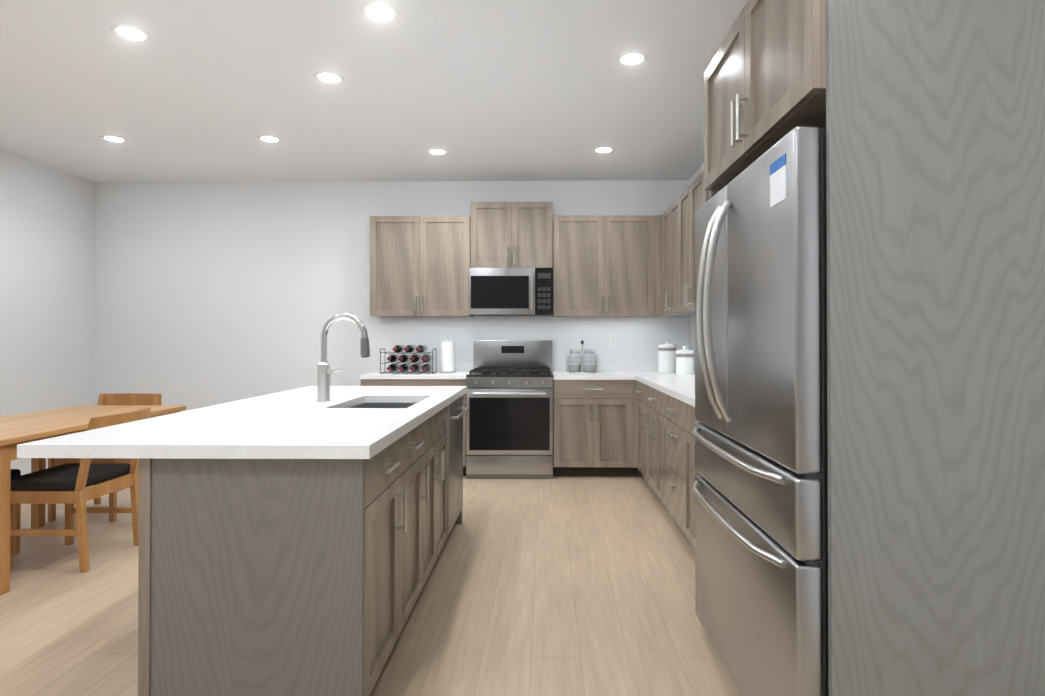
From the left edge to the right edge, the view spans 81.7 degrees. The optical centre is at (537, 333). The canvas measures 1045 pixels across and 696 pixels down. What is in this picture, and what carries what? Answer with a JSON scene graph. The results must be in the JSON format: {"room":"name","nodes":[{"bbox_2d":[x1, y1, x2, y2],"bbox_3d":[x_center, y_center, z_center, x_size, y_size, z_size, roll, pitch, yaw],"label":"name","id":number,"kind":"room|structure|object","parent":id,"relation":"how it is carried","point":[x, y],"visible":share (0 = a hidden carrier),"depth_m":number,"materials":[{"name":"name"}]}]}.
{"room":"kitchen","nodes":[
{"label":"kitchen","id":0,"kind":"room"},
{"bbox_2d":[0,149,95,472],"bbox_3d":[-4.479,-0.143,1.928,0.100,2.780,8.100,0,0,1],"label":"wall","id":1,"kind":"structure","parent":0,"point":[47,276],"depth_m":5.38,"materials":[{"name":"white paint"}]},
{"bbox_2d":[0,463,739,695],"bbox_3d":[-1.502,1.277,1.874,6.055,0.060,8.300,0,0,1],"label":"floor","id":2,"kind":"structure","parent":0,"point":[567,586],"depth_m":2.76,"materials":[{"name":"brown wood"}]},
{"bbox_2d":[11,469,20,554],"bbox_3d":[-3.228,0.852,3.252,0.535,0.816,0.464,0,0,1],"label":"chair","id":3,"kind":"object","parent":2,"relation":"on","point":[16,517],"visible":0.42,"depth_m":3.44,"materials":[{"name":"brown wood"}]},
{"bbox_2d":[10,408,150,572],"bbox_3d":[-2.561,0.853,3.402,0.535,0.816,0.464,0,0,1],"label":"chair","id":4,"kind":"object","parent":2,"relation":"on","point":[66,484],"visible":0.73,"depth_m":3.22,"materials":[{"name":"brown wood"}]},
{"bbox_2d":[0,405,185,595],"bbox_3d":[-2.924,0.885,3.372,0.770,0.750,1.950,0,0,1],"label":"dining table","id":5,"kind":"object","parent":2,"relation":"on","point":[17,429],"visible":0.6,"depth_m":3.34,"materials":[{"name":"brown wood"}]},
{"bbox_2d":[48,393,160,521],"bbox_3d":[-3.066,0.861,4.317,0.464,0.816,0.535,0,0,1],"label":"chair","id":6,"kind":"object","parent":2,"relation":"on","point":[130,399],"visible":0.21,"depth_m":4.47,"materials":[{"name":"brown wood"}]},
{"bbox_2d":[138,390,468,695],"bbox_3d":[-0.828,0.821,2.935,0.742,0.870,2.206,0,0,1],"label":"kitchen island","id":7,"kind":"object","parent":2,"relation":"on","point":[292,542],"depth_m":1.84,"materials":[{"name":"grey wood"}]},
{"bbox_2d":[17,386,466,461],"bbox_3d":[-1.021,0.366,2.945,1.068,0.040,2.260,0,0,1],"label":"island countertop","id":8,"kind":"structure","parent":7,"relation":"on","point":[289,425],"depth_m":2.11,"materials":[{"name":"white stone"}]},
{"bbox_2d":[316,313,369,401],"bbox_3d":[-0.998,0.121,3.096,0.276,0.452,0.098,0,0,1],"label":"faucet","id":9,"kind":"object","parent":8,"relation":"on","point":[324,371],"visible":1,"depth_m":3.09,"materials":[{"name":"silver metal"}]},
{"bbox_2d":[359,378,465,475],"bbox_3d":[-1.090,0.844,5.620,0.935,0.870,0.600,0,0,1],"label":"base cabinet","id":10,"kind":"object","parent":2,"relation":"on","point":[364,381],"depth_m":5.32,"materials":[{"name":"brown wood"}]},
{"bbox_2d":[359,370,469,377],"bbox_3d":[-1.092,0.389,5.618,0.941,0.040,0.612,0,0,1],"label":"countertop","id":11,"kind":"structure","parent":10,"relation":"on","point":[459,373],"depth_m":5.39,"materials":[{"name":"white stone"}]},
{"bbox_2d":[380,345,435,373],"bbox_3d":[-1.187,0.238,5.617,0.486,0.261,0.304,0,0,1],"label":"wine rack","id":12,"kind":"object","parent":11,"relation":"on","point":[414,358],"visible":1,"depth_m":5.56,"materials":[{"name":"grey metal"}]},
{"bbox_2d":[440,336,455,372],"bbox_3d":[-0.841,0.197,5.684,0.150,0.344,0.150,0,0,1],"label":"paper towel holder","id":13,"kind":"object","parent":11,"relation":"on","point":[447,356],"visible":1,"depth_m":5.63,"materials":[{"name":"white paper"}]},
{"bbox_2d":[466,340,552,478],"bbox_3d":[-0.238,0.671,5.561,0.762,1.215,0.689,0,0,1],"label":"range","id":14,"kind":"object","parent":2,"relation":"on","point":[509,413],"visible":0.96,"depth_m":5.27,"materials":[{"name":"silver metal"}]},
{"bbox_2d":[553,378,634,476],"bbox_3d":[0.522,0.844,5.597,0.748,0.870,0.600,0,0,1],"label":"base cabinet","id":15,"kind":"object","parent":2,"relation":"on","point":[619,419],"depth_m":5.31,"materials":[{"name":"brown wood"}]},
{"bbox_2d":[553,370,675,381],"bbox_3d":[0.811,0.389,5.591,1.329,0.040,0.612,0,0,1],"label":"countertop","id":16,"kind":"structure","parent":15,"relation":"on","point":[559,375],"depth_m":5.30,"materials":[{"name":"white stone"}]},
{"bbox_2d":[567,340,597,372],"bbox_3d":[0.424,0.216,5.666,0.287,0.306,0.158,0,0,1],"label":"caddy","id":17,"kind":"object","parent":16,"relation":"on","point":[589,363],"visible":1,"depth_m":5.62,"materials":[{"name":"silver metal"}]},
{"bbox_2d":[658,340,675,372],"bbox_3d":[1.224,0.215,5.695,0.173,0.309,0.173,0,0,1],"label":"canister","id":18,"kind":"object","parent":16,"relation":"on","point":[666,357],"visible":0.98,"depth_m":5.62,"materials":[{"name":"white ceramic"}]},
{"bbox_2d":[635,382,642,476],"bbox_3d":[1.168,0.839,5.032,0.600,0.870,0.553,0,0,1],"label":"base cabinet","id":19,"kind":"object","parent":2,"relation":"on","point":[638,385],"depth_m":5.20,"materials":[{"name":"brown wood"}]},
{"bbox_2d":[643,386,662,503],"bbox_3d":[1.159,0.834,4.413,0.600,0.870,0.919,0,0,1],"label":"base cabinet","id":20,"kind":"object","parent":2,"relation":"on","point":[652,400],"depth_m":4.42,"materials":[{"name":"brown wood"}]},
{"bbox_2d":[635,374,694,405],"bbox_3d":[1.147,0.375,3.938,0.612,0.040,2.685,0,0,1],"label":"countertop","id":21,"kind":"structure","parent":20,"relation":"on","point":[682,387],"depth_m":4.31,"materials":[{"name":"white stone"}]},
{"bbox_2d":[675,346,693,374],"bbox_3d":[1.320,0.237,5.394,0.163,0.259,0.163,0,0,1],"label":"canister","id":22,"kind":"object","parent":21,"relation":"on","point":[684,360],"visible":1,"depth_m":5.33,"materials":[{"name":"white ceramic"}]},
{"bbox_2d":[663,394,678,526],"bbox_3d":[1.150,0.828,3.714,0.600,0.870,0.597,0,0,1],"label":"base cabinet","id":23,"kind":"object","parent":2,"relation":"on","point":[670,405],"depth_m":3.82,"materials":[{"name":"brown wood"}]},
{"bbox_2d":[679,402,699,548],"bbox_3d":[1.140,0.822,3.032,0.600,0.870,0.882,0,0,1],"label":"base cabinet","id":24,"kind":"object","parent":2,"relation":"on","point":[687,421],"depth_m":3.42,"materials":[{"name":"brown wood"}]},
{"bbox_2d":[693,126,827,695],"bbox_3d":[0.984,0.361,2.047,0.828,1.775,1.046,0,0,1],"label":"refrigerator","id":25,"kind":"object","parent":2,"relation":"on","point":[760,488],"visible":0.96,"depth_m":1.73,"materials":[{"name":"silver metal"}]},
{"bbox_2d":[704,0,1044,695],"bbox_3d":[1.048,0.063,2.049,0.756,2.370,1.100,0,0,1],"label":"surround","id":26,"kind":"object","parent":2,"relation":"on","point":[928,116],"visible":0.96,"depth_m":1.50,"materials":[{"name":"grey wood"}]},
{"bbox_2d":[0,0,747,181],"bbox_3d":[-1.502,-1.563,1.898,6.055,0.060,8.300,0,0,1],"label":"ceiling","id":27,"kind":"structure","parent":0,"point":[477,90],"depth_m":3.76,"materials":[{"name":"white paint"}]},
{"bbox_2d":[100,135,127,142],"bbox_3d":[-3.277,-1.506,4.680,0.180,0.005,0.180,0,0,1],"label":"recessed light","id":28,"kind":"object","parent":27,"relation":"in","point":[115,139],"visible":1,"depth_m":4.67,"materials":[{"name":"white"}]},
{"bbox_2d":[110,24,151,41],"bbox_3d":[-2.057,-1.520,3.060,0.180,0.005,0.180,0,0,1],"label":"recessed light","id":29,"kind":"object","parent":27,"relation":"in","point":[130,33],"visible":1,"depth_m":3.06,"materials":[{"name":"white"}]},
{"bbox_2d":[257,135,281,142],"bbox_3d":[-2.076,-1.506,4.684,0.180,0.005,0.180,0,0,1],"label":"recessed light","id":30,"kind":"object","parent":27,"relation":"in","point":[268,139],"visible":0.98,"depth_m":4.68,"materials":[{"name":"white"}]},
{"bbox_2d":[313,71,344,84],"bbox_3d":[-1.233,-1.515,3.583,0.180,0.005,0.180,0,0,1],"label":"recessed light","id":31,"kind":"object","parent":27,"relation":"in","point":[329,77],"visible":1,"depth_m":3.58,"materials":[{"name":"white"}]},
{"bbox_2d":[361,2,399,22],"bbox_3d":[-0.745,-1.521,2.867,0.180,0.005,0.180,0,0,1],"label":"recessed light","id":32,"kind":"object","parent":27,"relation":"in","point":[379,12],"visible":1,"depth_m":2.86,"materials":[{"name":"white"}]},
{"bbox_2d":[426,148,447,155],"bbox_3d":[-0.828,-1.503,5.005,0.180,0.005,0.180,0,0,1],"label":"recessed light","id":33,"kind":"object","parent":27,"relation":"in","point":[436,151],"visible":0.98,"depth_m":4.99,"materials":[{"name":"white"}]},
{"bbox_2d":[593,146,614,153],"bbox_3d":[0.548,-1.503,4.955,0.180,0.005,0.180,0,0,1],"label":"recessed light","id":34,"kind":"object","parent":27,"relation":"in","point":[603,150],"visible":1,"depth_m":4.95,"materials":[{"name":"white"}]},
{"bbox_2d":[616,51,647,66],"bbox_3d":[0.525,-1.517,3.343,0.180,0.005,0.180,0,0,1],"label":"recessed light","id":35,"kind":"object","parent":27,"relation":"in","point":[632,58],"visible":1,"depth_m":3.33,"materials":[{"name":"white"}]},
{"bbox_2d":[95,180,688,411],"bbox_3d":[-1.445,-0.108,5.985,6.055,2.780,0.100,0,0,1],"label":"wall","id":36,"kind":"structure","parent":0,"point":[211,293],"depth_m":5.95,"materials":[{"name":"white paint"}]},
{"bbox_2d":[327,343,329,354],"bbox_3d":[-2.073,0.152,5.937,0.070,0.120,0.009,0,0,1],"label":"switch plate","id":37,"kind":"object","parent":36,"relation":"attached to","point":[328,348],"visible":0.33,"depth_m":5.94,"materials":[{"name":"white plastic"}]},
{"bbox_2d":[370,216,473,316],"bbox_3d":[-1.087,-0.625,5.767,0.934,0.930,0.330,0,0,1],"label":"upper cabinet","id":38,"kind":"object","parent":36,"relation":"attached to","point":[420,265],"depth_m":5.61,"materials":[{"name":"brown wood"}]},
{"bbox_2d":[470,202,553,269],"bbox_3d":[-0.236,-0.912,5.758,0.764,0.615,0.330,0,0,1],"label":"upper cabinet","id":39,"kind":"object","parent":36,"relation":"attached to","point":[502,234],"depth_m":5.60,"materials":[{"name":"brown wood"}]},
{"bbox_2d":[469,268,552,315],"bbox_3d":[-0.236,-0.383,5.694,0.762,0.434,0.446,0,0,1],"label":"microwave","id":40,"kind":"object","parent":39,"relation":"attached to","point":[510,291],"visible":1,"depth_m":5.52,"materials":[{"name":"silver metal"}]},
{"bbox_2d":[379,362,657,369],"bbox_3d":[-0.039,0.327,5.903,3.038,0.090,0.012,0,0,1],"label":"backsplash","id":41,"kind":"structure","parent":36,"relation":"attached to","point":[436,365],"depth_m":5.89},
{"bbox_2d":[553,215,657,316],"bbox_3d":[0.619,-0.625,5.743,0.934,0.930,0.330,0,0,1],"label":"upper cabinet","id":42,"kind":"object","parent":36,"relation":"attached to","point":[623,266],"depth_m":5.59,"materials":[{"name":"brown wood"}]},
{"bbox_2d":[609,334,615,345],"bbox_3d":[0.737,0.061,5.899,0.070,0.120,0.008,0,0,1],"label":"electrical outlet","id":43,"kind":"object","parent":36,"relation":"attached to","point":[612,339],"visible":1,"depth_m":5.90,"materials":[{"name":"white plastic"}]},
{"bbox_2d":[689,164,703,362],"bbox_3d":[1.475,-0.143,1.844,0.100,2.780,8.100,0,0,1],"label":"wall","id":44,"kind":"structure","parent":0,"point":[692,318],"depth_m":5.75,"materials":[{"name":"white paint"}]},
{"bbox_2d":[658,202,694,316],"bbox_3d":[1.305,-0.630,5.175,0.330,0.930,0.828,0,0,1],"label":"upper cabinet","id":45,"kind":"object","parent":44,"relation":"attached to","point":[665,221],"depth_m":5.39,"materials":[{"name":"brown wood"}]},
{"bbox_2d":[674,177,697,313],"bbox_3d":[1.295,-0.636,4.450,0.330,0.930,0.857,0,0,1],"label":"upper cabinet","id":46,"kind":"object","parent":44,"relation":"attached to","point":[686,205],"depth_m":4.66,"materials":[{"name":"brown wood"}]},
{"bbox_2d":[698,170,709,208],"bbox_3d":[1.285,-0.642,3.711,0.330,0.930,0.858,0,0,1],"label":"upper cabinet","id":47,"kind":"object","parent":44,"relation":"attached to","point":[703,195],"depth_m":4.11,"materials":[{"name":"brown wood"}]}
]}

